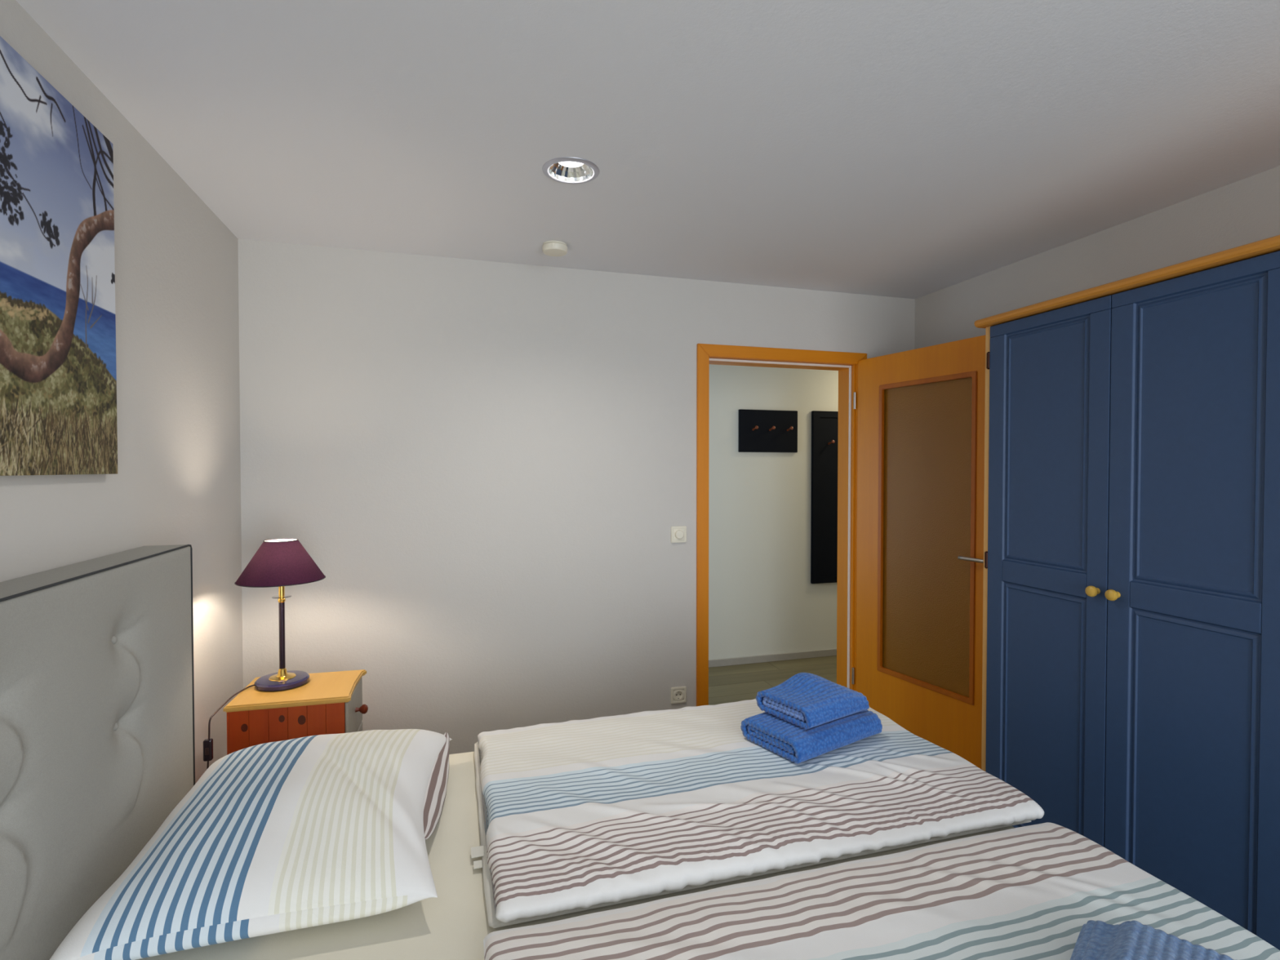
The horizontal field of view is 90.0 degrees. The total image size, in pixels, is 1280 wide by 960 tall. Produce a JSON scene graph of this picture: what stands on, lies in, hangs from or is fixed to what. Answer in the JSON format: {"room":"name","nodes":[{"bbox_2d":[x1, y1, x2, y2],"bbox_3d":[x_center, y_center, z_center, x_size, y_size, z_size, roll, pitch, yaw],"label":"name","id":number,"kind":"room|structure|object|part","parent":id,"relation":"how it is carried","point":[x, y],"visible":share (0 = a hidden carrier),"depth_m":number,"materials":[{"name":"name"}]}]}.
{"room":"bedroom","nodes":[
{"label":"bedroom","id":0,"kind":"room"},
{"bbox_2d":[0,0,243,783],"bbox_3d":[-0.951,0.240,0.048,0.120,2.374,5.660,0,1,-16],"label":"wall","id":1,"kind":"structure","parent":0,"point":[177,481],"depth_m":1.94,"materials":[{"name":"white paint"}]},
{"bbox_2d":[0,35,117,475],"bbox_3d":[-1.155,-0.420,0.986,0.024,0.832,1.318,0,1,-16],"label":"picture","id":2,"kind":"object","parent":1,"relation":"attached to","point":[58,371],"visible":1,"depth_m":1.37},
{"bbox_2d":[237,239,915,754],"bbox_3d":[0.647,0.179,3.402,4.840,2.374,0.125,0,1,-16],"label":"wall","id":3,"kind":"structure","parent":0,"point":[487,469],"depth_m":2.94,"materials":[{"name":"white paint"}]},
{"bbox_2d":[671,685,686,703],"bbox_3d":[0.194,1.080,3.215,0.081,0.081,0.010,0,1,-16],"label":"wall socket","id":4,"kind":"object","parent":3,"relation":"attached to","point":[678,694],"visible":1,"depth_m":3.21,"materials":[{"name":"white plastic"}]},
{"bbox_2d":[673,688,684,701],"bbox_3d":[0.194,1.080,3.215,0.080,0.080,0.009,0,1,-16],"label":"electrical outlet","id":5,"kind":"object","parent":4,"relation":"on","point":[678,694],"depth_m":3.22,"materials":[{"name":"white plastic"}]},
{"bbox_2d":[671,525,686,542],"bbox_3d":[0.196,0.272,3.194,0.081,0.081,0.023,0,1,-16],"label":"light switch","id":6,"kind":"object","parent":3,"relation":"attached to","point":[678,534],"visible":1,"depth_m":3.19,"materials":[{"name":"white plastic"}]},
{"bbox_2d":[696,343,866,706],"bbox_3d":[0.740,0.339,3.433,0.987,2.053,0.157,0,1,-16],"label":"door frame","id":7,"kind":"structure","parent":3,"relation":"attached to","point":[846,363],"depth_m":3.43,"materials":[{"name":"brown wood"}]},
{"bbox_3d":[0.317,0.344,3.235,0.062,2.051,0.016,0,1,-16],"label":"casing post","id":8,"kind":"part","parent":7,"relation":"part of","materials":[{"name":"brown wood"}]},
{"bbox_3d":[1.204,0.339,3.496,0.062,2.051,0.016,0,1,-16],"label":"casing post","id":9,"kind":"part","parent":7,"relation":"part of","materials":[{"name":"brown wood"}]},
{"bbox_2d":[851,334,985,768],"bbox_3d":[1.382,0.362,3.111,0.162,2.003,0.876,-1,1,-26],"label":"door","id":10,"kind":"structure","parent":3,"relation":"in","point":[921,432],"depth_m":3.10,"materials":[{"name":"brown wood"}]},
{"bbox_3d":[1.387,0.257,3.100,0.006,1.474,0.540,-1,1,-26],"label":"glass pane","id":11,"kind":"part","parent":10,"relation":"part of","materials":[{"name":"brown glass"}]},
{"bbox_3d":[1.472,0.348,2.806,0.052,0.019,0.137,-1,1,-26],"label":"lever","id":12,"kind":"part","parent":10,"relation":"part of","materials":[{"name":"metal"}]},
{"bbox_2d":[16,0,1279,298],"bbox_3d":[1.255,-1.050,1.315,5.080,0.160,6.890,0,1,-16],"label":"ceiling","id":13,"kind":"structure","parent":0,"point":[899,148],"depth_m":1.72,"materials":[{"name":"paint"}]},
{"bbox_2d":[542,240,567,256],"bbox_3d":[-0.360,-0.977,2.707,0.107,0.037,0.107,0,1,-16],"label":"smoke detector","id":14,"kind":"object","parent":13,"relation":"attached to","point":[551,248],"visible":1,"depth_m":2.67,"materials":[{"name":"white plastic"}]},
{"bbox_2d":[542,156,599,183],"bbox_3d":[-0.219,-1.036,2.033,0.181,0.118,0.181,0,1,-16],"label":"recessed light","id":15,"kind":"object","parent":13,"relation":"in","point":[567,170],"visible":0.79,"depth_m":2.07,"materials":[{"name":"metal"}]},
{"bbox_2d":[708,655,836,705],"bbox_3d":[1.255,1.464,1.360,5.080,0.120,6.890,0,1,-16],"label":"floor","id":16,"kind":"structure","parent":0,"point":[739,682],"depth_m":4.41,"materials":[{"name":"grey wood"}]},
{"bbox_2d":[0,544,195,959],"bbox_3d":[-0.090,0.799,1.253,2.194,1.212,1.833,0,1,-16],"label":"headboard","id":17,"kind":"object","parent":16,"relation":"on","point":[97,742],"visible":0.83,"depth_m":1.31,"materials":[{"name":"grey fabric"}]},
{"bbox_2d":[136,751,1013,959],"bbox_3d":[-0.028,0.965,1.289,2.075,0.212,1.795,0,1,-16],"label":"mattress","id":18,"kind":"object","parent":17,"relation":"on","point":[452,925],"visible":0.06,"depth_m":1.25,"materials":[{"name":"beige fabric"}]},
{"bbox_2d":[49,728,452,959],"bbox_3d":[-0.785,0.764,1.513,0.656,0.179,0.800,0,1,-16],"label":"pillow","id":19,"kind":"object","parent":18,"relation":"on","point":[272,837],"visible":1,"depth_m":1.27,"materials":[{"name":"fabric"}]},
{"bbox_2d":[471,698,1044,928],"bbox_3d":[0.229,0.809,1.795,1.368,0.079,0.884,0,1,-16],"label":"duvet","id":20,"kind":"object","parent":18,"relation":"on","point":[575,815],"visible":0.89,"depth_m":1.55,"materials":[{"name":"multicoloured fabric"}]},
{"bbox_2d":[740,709,882,764],"bbox_3d":[0.521,0.739,1.941,0.369,0.071,0.235,-1,1,-34],"label":"towel","id":21,"kind":"object","parent":20,"relation":"on","point":[796,744],"visible":0.6,"depth_m":1.85,"materials":[{"name":"blue fabric"}]},
{"bbox_2d":[755,672,869,729],"bbox_3d":[0.527,0.657,1.957,0.268,0.091,0.216,-1,1,-34],"label":"towel","id":22,"kind":"object","parent":21,"relation":"on","point":[806,700],"visible":1,"depth_m":1.90,"materials":[{"name":"blue fabric"}]},
{"bbox_2d":[483,822,1279,959],"bbox_3d":[0.469,0.833,0.945,1.332,0.063,0.829,0,1,-16],"label":"duvet","id":23,"kind":"object","parent":18,"relation":"on","point":[1028,892],"visible":0.98,"depth_m":1.19,"materials":[{"name":"fabric"}]},
{"bbox_2d":[1070,920,1234,959],"bbox_3d":[0.787,0.756,0.880,0.346,0.097,0.304,1,1,44],"label":"towel","id":24,"kind":"object","parent":23,"relation":"on","point":[1132,940],"visible":1,"depth_m":1.00,"materials":[{"name":"blue fabric"}]},
{"bbox_2d":[223,669,368,755],"bbox_3d":[-1.181,1.057,2.265,0.410,0.660,0.305,0,1,-14],"label":"nightstand","id":25,"kind":"object","parent":16,"relation":"on","point":[330,702],"visible":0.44,"depth_m":2.13,"materials":[{"name":"brown wood"}]},
{"bbox_3d":[-1.371,1.053,2.216,0.006,0.609,0.285,0,1,-14],"label":"panel","id":26,"kind":"part","parent":25,"relation":"part of","materials":[{"name":"orange wood"}]},
{"bbox_2d":[203,537,325,769],"bbox_3d":[-1.253,0.796,2.199,0.290,1.164,0.455,0,1,-16],"label":"table lamp","id":27,"kind":"object","parent":25,"relation":"on","point":[280,563],"visible":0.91,"depth_m":2.21,"materials":[{"name":"purple fabric"}]},
{"bbox_2d":[203,738,213,761],"bbox_3d":[-1.319,0.825,1.956,0.024,0.065,0.018,0,1,-16],"label":"switch","id":28,"kind":"object","parent":27,"relation":"attached to","point":[207,743],"depth_m":1.95,"materials":[{"name":"black plastic"}]},
{"bbox_3d":[-1.274,0.284,2.273,0.280,0.140,0.280,0,1,-16],"label":"lamp shade","id":29,"kind":"part","parent":27,"relation":"part of","materials":[{"name":"purple fabric"}]},
{"bbox_2d":[277,586,285,602],"bbox_3d":[-1.274,0.375,2.275,0.044,0.118,0.044,0,1,-16],"label":"socket","id":30,"kind":"object","parent":27,"relation":"attached to","point":[281,597],"depth_m":2.27,"materials":[{"name":"gold metal"}]},
{"bbox_3d":[-1.274,0.552,2.278,0.019,0.236,0.019,0,1,-16],"label":"stem","id":31,"kind":"part","parent":27,"relation":"part of","materials":[{"name":"metal"}]},
{"bbox_3d":[-1.167,1.055,2.131,0.346,0.609,0.008,0,1,-14],"label":"panel","id":32,"kind":"part","parent":25,"relation":"part of","materials":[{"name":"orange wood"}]},
{"bbox_3d":[-1.027,0.833,2.301,0.010,0.166,0.279,0,1,-14],"label":"drawer","id":33,"kind":"part","parent":25,"relation":"part of","materials":[{"name":"white wood"}]},
{"bbox_3d":[-1.027,1.129,2.306,0.010,0.414,0.279,0,1,-14],"label":"cabinet door","id":34,"kind":"part","parent":25,"relation":"part of","materials":[{"name":"white wood"}]},
{"bbox_3d":[-1.003,0.826,2.306,0.042,0.034,0.034,0,1,-14],"label":"knob","id":35,"kind":"part","parent":25,"relation":"part of","materials":[{"name":"red wood"}]},
{"bbox_2d":[973,235,1279,950],"bbox_3d":[1.808,0.405,1.595,0.596,1.989,1.929,0,1,-16],"label":"wardrobe","id":36,"kind":"object","parent":16,"relation":"on","point":[1131,663],"visible":0.81,"depth_m":1.84,"materials":[{"name":"blue wood"}]},
{"bbox_3d":[1.566,0.404,2.487,0.556,1.958,0.022,0,1,-16],"label":"panel","id":37,"kind":"part","parent":36,"relation":"part of","materials":[{"name":"brown wood"}]},
{"bbox_3d":[1.372,0.804,2.186,0.016,0.868,0.323,0,1,-16],"label":"panel","id":38,"kind":"part","parent":36,"relation":"part of","materials":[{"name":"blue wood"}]},
{"bbox_3d":[1.373,0.333,2.178,0.020,0.076,0.322,0,1,-16],"label":"rail","id":39,"kind":"part","parent":36,"relation":"part of","materials":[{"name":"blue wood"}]},
{"bbox_3d":[1.372,-0.115,2.169,0.016,0.819,0.323,0,1,-16],"label":"panel","id":40,"kind":"part","parent":36,"relation":"part of","materials":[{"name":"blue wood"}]},
{"bbox_3d":[1.373,-0.545,2.162,0.020,0.041,0.455,0,1,-16],"label":"rail","id":41,"kind":"part","parent":36,"relation":"part of","materials":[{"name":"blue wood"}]},
{"bbox_3d":[1.403,0.344,1.981,0.038,0.035,0.035,0,1,-16],"label":"knob","id":42,"kind":"part","parent":36,"relation":"part of","materials":[{"name":"gold metal"}]},
{"bbox_3d":[1.420,0.345,1.921,0.038,0.035,0.035,0,1,-16],"label":"knob","id":43,"kind":"part","parent":36,"relation":"part of","materials":[{"name":"gold metal"}]},
{"bbox_3d":[1.811,-0.575,1.578,0.588,0.030,1.929,0,1,-16],"label":"cornice","id":44,"kind":"part","parent":36,"relation":"part of","materials":[{"name":"brown wood"}]},
{"bbox_3d":[1.501,0.812,1.749,0.016,0.868,0.321,0,1,-16],"label":"panel","id":45,"kind":"part","parent":36,"relation":"part of","materials":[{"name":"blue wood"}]},
{"bbox_3d":[1.502,0.341,1.740,0.020,0.076,0.320,0,1,-16],"label":"rail","id":46,"kind":"part","parent":36,"relation":"part of","materials":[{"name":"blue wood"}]},
{"bbox_3d":[1.502,-0.537,1.724,0.020,0.041,0.453,0,1,-16],"label":"rail","id":47,"kind":"part","parent":36,"relation":"part of","materials":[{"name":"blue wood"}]},
{"bbox_3d":[1.501,-0.107,1.732,0.016,0.819,0.321,0,1,-16],"label":"panel","id":48,"kind":"part","parent":36,"relation":"part of","materials":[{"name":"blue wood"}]},
{"bbox_2d":[708,364,838,659],"bbox_3d":[0.846,0.155,4.745,3.940,2.374,0.120,0,1,-16],"label":"wall","id":49,"kind":"structure","parent":0,"point":[763,599],"depth_m":4.71,"materials":[{"name":"paint"}]},
{"bbox_2d":[738,408,797,452],"bbox_3d":[0.950,-0.357,4.659,0.471,0.308,0.087,0,1,-16],"label":"coat rack","id":50,"kind":"object","parent":49,"relation":"attached to","point":[759,430],"visible":1,"depth_m":4.68,"materials":[{"name":"black paint"}]},
{"bbox_2d":[708,648,836,667],"bbox_3d":[0.865,1.317,4.702,3.700,0.052,0.014,0,1,-16],"label":"baseboard","id":51,"kind":"structure","parent":49,"relation":"attached to","point":[827,652],"depth_m":4.73,"materials":[{"name":"grey wood"}]},
{"bbox_2d":[810,410,838,583],"bbox_3d":[1.536,0.130,4.842,0.500,1.296,0.083,0,1,-16],"label":"coat rack","id":52,"kind":"object","parent":49,"relation":"attached to","point":[824,424],"visible":0.39,"depth_m":4.82,"materials":[{"name":"black paint"}]},
{"bbox_3d":[1.527,0.130,4.873,0.380,1.200,0.018,0,1,-16],"label":"panel","id":53,"kind":"part","parent":52,"relation":"part of","materials":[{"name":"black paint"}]},
{"bbox_2d":[914,165,1279,349],"bbox_3d":[2.376,0.224,0.962,0.120,2.374,5.535,0,1,-16],"label":"wall","id":54,"kind":"structure","parent":0,"point":[1246,211],"depth_m":2.50,"materials":[{"name":"white paint"}]}
]}

